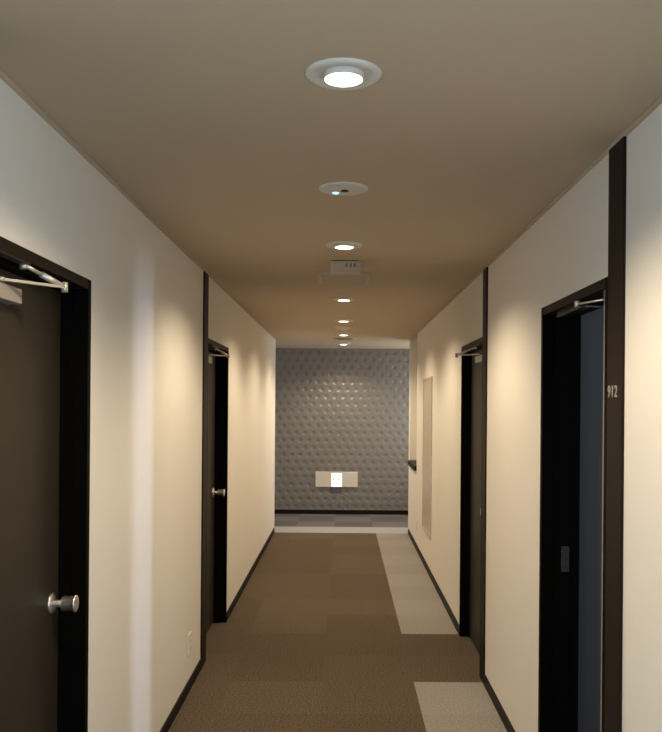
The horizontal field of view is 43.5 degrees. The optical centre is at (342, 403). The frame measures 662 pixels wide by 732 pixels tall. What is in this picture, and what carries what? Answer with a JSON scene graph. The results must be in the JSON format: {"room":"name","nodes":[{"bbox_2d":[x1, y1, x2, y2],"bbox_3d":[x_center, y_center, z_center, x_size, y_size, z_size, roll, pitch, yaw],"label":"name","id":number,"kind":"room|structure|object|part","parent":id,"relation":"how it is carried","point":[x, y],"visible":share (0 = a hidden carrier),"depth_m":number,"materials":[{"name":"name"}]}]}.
{"room":"hotel corridor","nodes":[
{"label":"hotel corridor","id":0,"kind":"room"},
{"bbox_2d":[0,78,274,731],"bbox_3d":[-0.928,0.390,3.840,0.160,2.400,12.880,0,0,0],"label":"wall","id":1,"kind":"structure","parent":0,"point":[147,293],"depth_m":3.48,"materials":[{"name":"white paint"}]},
{"bbox_2d":[0,236,90,731],"bbox_3d":[-0.893,0.590,2.333,0.232,2.000,0.847,0,0,0],"label":"door","id":2,"kind":"structure","parent":1,"relation":"in","point":[45,305],"depth_m":2.56,"materials":[{"name":"black wood"}]},
{"bbox_3d":[-0.831,-0.327,2.230,0.022,0.028,0.230,0,0,30],"label":"arm","id":3,"kind":"part","parent":2,"relation":"part of","materials":[{"name":"silver metal"}]},
{"bbox_3d":[-0.926,0.636,2.647,0.011,0.068,0.068,0,0,0],"label":"knob","id":4,"kind":"part","parent":2,"relation":"part of","materials":[{"name":"silver metal"}]},
{"bbox_2d":[0,70,275,339],"bbox_3d":[-0.834,-0.803,3.840,0.010,0.012,12.880,0,0,0],"label":"trim","id":5,"kind":"structure","parent":1,"relation":"attached to","point":[3,76],"depth_m":2.79,"materials":[{"name":"white paint"}]},
{"bbox_2d":[188,631,191,656],"bbox_3d":[-0.850,1.334,4.610,0.011,0.124,0.072,0,0,0],"label":"wall outlet","id":6,"kind":"object","parent":1,"relation":"attached to","point":[190,633],"visible":1,"depth_m":4.58,"materials":[{"name":"beige plastic"}]},
{"bbox_2d":[200,271,208,666],"bbox_3d":[-0.849,0.391,5.059,0.019,2.399,0.147,0,0,0],"label":"trim","id":7,"kind":"structure","parent":1,"relation":"attached to","point":[205,275],"depth_m":5.03,"materials":[{"name":"brown wood"}]},
{"bbox_2d":[160,528,274,731],"bbox_3d":[-0.853,1.560,3.840,0.009,0.060,12.880,0,0,0],"label":"baseboard","id":8,"kind":"structure","parent":1,"relation":"attached to","point":[171,717],"depth_m":4.78,"materials":[{"name":"black wood"}]},
{"bbox_2d":[206,338,229,632],"bbox_3d":[-0.893,0.590,5.600,0.232,2.000,0.940,0,0,0],"label":"door","id":9,"kind":"structure","parent":1,"relation":"in","point":[218,354],"depth_m":6.03,"materials":[{"name":"black wood"}]},
{"bbox_3d":[-0.832,-0.327,5.543,0.022,0.028,0.231,0,0,31],"label":"arm","id":10,"kind":"part","parent":9,"relation":"part of","materials":[{"name":"silver metal"}]},
{"bbox_2d":[274,340,275,501],"bbox_3d":[-0.847,0.391,10.276,0.010,2.399,0.016,0,0,0],"label":"trim","id":11,"kind":"structure","parent":1,"relation":"attached to","point":[275,340],"depth_m":10.27,"materials":[{"name":"white paint"}]},
{"bbox_2d":[0,0,661,348],"bbox_3d":[-0.543,-0.847,4.705,4.340,0.080,14.850,0,0,0],"label":"ceiling","id":12,"kind":"structure","parent":0,"point":[207,114],"depth_m":2.35,"materials":[{"name":"paint"}]},
{"bbox_2d":[305,57,381,89],"bbox_3d":[0.001,-0.793,2.017,0.187,0.020,0.187,0,0,0],"label":"recessed light","id":13,"kind":"object","parent":12,"relation":"in","point":[343,73],"visible":1,"depth_m":1.99,"materials":[{"name":"grey plastic"}]},
{"bbox_2d":[319,182,367,195],"bbox_3d":[0.002,-0.796,3.090,0.184,0.013,0.184,0,0,0],"label":"smoke detector","id":14,"kind":"object","parent":12,"relation":"in","point":[333,188],"visible":1,"depth_m":3.07,"materials":[{"name":"grey plastic"}]},
{"bbox_2d":[335,326,351,329],"bbox_3d":[0.006,-0.788,8.650,0.170,0.030,0.170,0,0,0],"label":"smoke detector","id":15,"kind":"object","parent":12,"relation":"attached to","point":[337,327],"visible":1,"depth_m":8.60,"materials":[{"name":"beige plastic"}]},
{"bbox_2d":[332,337,354,339],"bbox_3d":[0.006,-0.798,10.150,0.280,0.010,0.280,0,0,0],"label":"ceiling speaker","id":16,"kind":"object","parent":12,"relation":"attached to","point":[338,338],"visible":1,"depth_m":10.09,"materials":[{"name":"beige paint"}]},
{"bbox_2d":[334,319,352,321],"bbox_3d":[0.006,-0.793,7.930,0.187,0.020,0.187,0,0,0],"label":"recessed light","id":17,"kind":"object","parent":12,"relation":"in","point":[338,320],"visible":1,"depth_m":7.89,"materials":[{"name":"beige"}]},
{"bbox_2d":[317,272,370,284],"bbox_3d":[0.006,-0.797,5.270,0.326,0.012,0.440,0,0,0],"label":"ceiling vent","id":18,"kind":"object","parent":12,"relation":"in","point":[363,278],"visible":0.98,"depth_m":5.24,"materials":[{"name":"beige paint"}]},
{"bbox_2d":[332,297,355,300],"bbox_3d":[0.006,-0.793,6.320,0.187,0.020,0.187,0,0,0],"label":"recessed light","id":19,"kind":"object","parent":12,"relation":"in","point":[334,298],"visible":1,"depth_m":6.28,"materials":[{"name":"beige"}]},
{"bbox_2d":[336,333,351,335],"bbox_3d":[0.006,-0.793,9.520,0.187,0.020,0.187,0,0,0],"label":"recessed light","id":20,"kind":"object","parent":12,"relation":"in","point":[340,334],"visible":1,"depth_m":9.48,"materials":[{"name":"beige metal"}]},
{"bbox_2d":[326,241,362,248],"bbox_3d":[0.006,-0.793,4.180,0.187,0.020,0.187,0,0,0],"label":"recessed light","id":21,"kind":"object","parent":12,"relation":"in","point":[335,244],"visible":1,"depth_m":4.14,"materials":[{"name":"beige"}]},
{"bbox_2d":[330,260,360,273],"bbox_3d":[0.014,-0.771,4.679,0.168,0.064,0.102,0,0,0],"label":"ceiling box","id":22,"kind":"object","parent":12,"relation":"attached to","point":[337,266],"visible":1,"depth_m":4.63,"materials":[{"name":"beige plastic"}]},
{"bbox_2d":[168,514,506,731],"bbox_3d":[-0.563,1.593,4.655,4.100,0.001,14.750,0,0,0],"label":"floor","id":23,"kind":"structure","parent":0,"point":[340,624],"depth_m":5.44,"materials":[{"name":"brown carpet"}]},
{"bbox_2d":[274,348,409,509],"bbox_3d":[-0.553,0.393,12.080,4.100,2.400,0.100,0,0,0],"label":"wall","id":24,"kind":"structure","parent":0,"point":[337,410],"depth_m":12.03,"materials":[{"name":"tile"}]},
{"bbox_2d":[315,472,357,491],"bbox_3d":[-0.094,1.129,12.012,0.610,0.295,0.037,0,0,0],"label":"sign","id":25,"kind":"object","parent":24,"relation":"attached to","point":[336,481],"visible":1,"depth_m":12.00,"materials":[{"name":"beige plastic"}]},
{"bbox_2d":[274,509,407,514],"bbox_3d":[-0.562,1.562,12.025,4.100,0.062,0.010,0,0,0],"label":"baseboard","id":26,"kind":"structure","parent":24,"relation":"attached to","point":[276,511],"depth_m":12.02,"materials":[{"name":"black"}]},
{"bbox_2d":[409,103,661,731],"bbox_3d":[0.897,0.404,3.840,0.150,2.400,12.880,0,0,0],"label":"wall","id":27,"kind":"structure","parent":0,"point":[564,252],"depth_m":3.62,"materials":[{"name":"white paint"}]},
{"bbox_2d":[408,354,409,528],"bbox_3d":[0.821,0.404,10.276,0.010,2.399,0.016,0,0,0],"label":"trim","id":28,"kind":"structure","parent":27,"relation":"attached to","point":[409,354],"depth_m":10.27,"materials":[{"name":"white paint"}]},
{"bbox_2d":[408,460,416,470],"bbox_3d":[0.857,0.717,9.710,0.125,0.057,0.940,0,0,0],"label":"trim","id":29,"kind":"structure","parent":27,"relation":"attached to","point":[412,463],"depth_m":9.62,"materials":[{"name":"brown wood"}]},
{"bbox_2d":[422,376,432,539],"bbox_3d":[0.815,0.498,8.060,0.012,1.510,0.800,0,0,0],"label":"access panel","id":30,"kind":"object","parent":27,"relation":"attached to","point":[427,382],"visible":1,"depth_m":8.01,"materials":[{"name":"beige paint"}]},
{"bbox_3d":[0.818,0.499,8.060,0.007,1.466,0.756,0,0,0],"label":"panel door","id":31,"kind":"part","parent":30,"relation":"part of","materials":[{"name":"beige paint"}]},
{"bbox_2d":[408,529,514,731],"bbox_3d":[0.808,1.573,3.840,0.009,0.060,12.880,0,0,0],"label":"baseboard","id":32,"kind":"structure","parent":27,"relation":"attached to","point":[494,698],"depth_m":5.88,"materials":[{"name":"black wood"}]},
{"bbox_2d":[455,337,482,653],"bbox_3d":[0.843,0.604,5.315,0.254,2.000,0.890,0,0,0],"label":"door","id":33,"kind":"structure","parent":27,"relation":"in","point":[471,353],"depth_m":5.67,"materials":[{"name":"black wood"}]},
{"bbox_3d":[0.789,-0.314,5.252,0.022,0.028,0.267,0,0,-27],"label":"arm","id":34,"kind":"part","parent":33,"relation":"part of","materials":[{"name":"silver metal"}]},
{"bbox_2d":[480,267,487,681],"bbox_3d":[0.822,0.404,4.811,0.019,2.399,0.122,0,0,0],"label":"trim","id":35,"kind":"structure","parent":27,"relation":"attached to","point":[485,271],"depth_m":4.78,"materials":[{"name":"brown wood"}]},
{"bbox_2d":[409,95,661,340],"bbox_3d":[0.826,-0.790,3.840,0.010,0.012,12.880,0,0,0],"label":"trim","id":36,"kind":"structure","parent":27,"relation":"attached to","point":[658,101],"depth_m":3.02,"materials":[{"name":"white paint"}]},
{"bbox_2d":[538,276,607,731],"bbox_3d":[1.161,0.606,3.005,0.811,2.000,0.870,0,0,0],"label":"door","id":37,"kind":"structure","parent":27,"relation":"in","point":[560,319],"depth_m":3.39,"materials":[{"name":"black wood"}]},
{"bbox_3d":[0.908,0.634,3.393,0.032,0.104,0.002,0,0,0],"label":"strike plate","id":38,"kind":"part","parent":37,"relation":"part of","materials":[{"name":"grey metal"}]},
{"bbox_3d":[0.897,-0.319,2.737,0.252,0.014,0.008,0,0,-1],"label":"arm","id":39,"kind":"part","parent":37,"relation":"part of","materials":[{"name":"grey metal"}]},
{"bbox_2d":[604,136,626,731],"bbox_3d":[0.822,0.404,2.499,0.019,2.399,0.135,0,0,0],"label":"trim","id":40,"kind":"structure","parent":27,"relation":"attached to","point":[614,450],"depth_m":2.48,"materials":[{"name":"brown wood"}]},
{"bbox_2d":[608,385,616,396],"bbox_3d":[0.815,-0.038,2.512,0.002,0.036,0.085,0,0,0],"label":"number sign","id":41,"kind":"object","parent":40,"relation":"attached to","point":[609,388],"visible":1,"depth_m":2.51,"materials":[{"name":"silver metal"}]},
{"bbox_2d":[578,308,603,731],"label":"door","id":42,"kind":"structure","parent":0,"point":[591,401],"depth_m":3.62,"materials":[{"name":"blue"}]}
]}

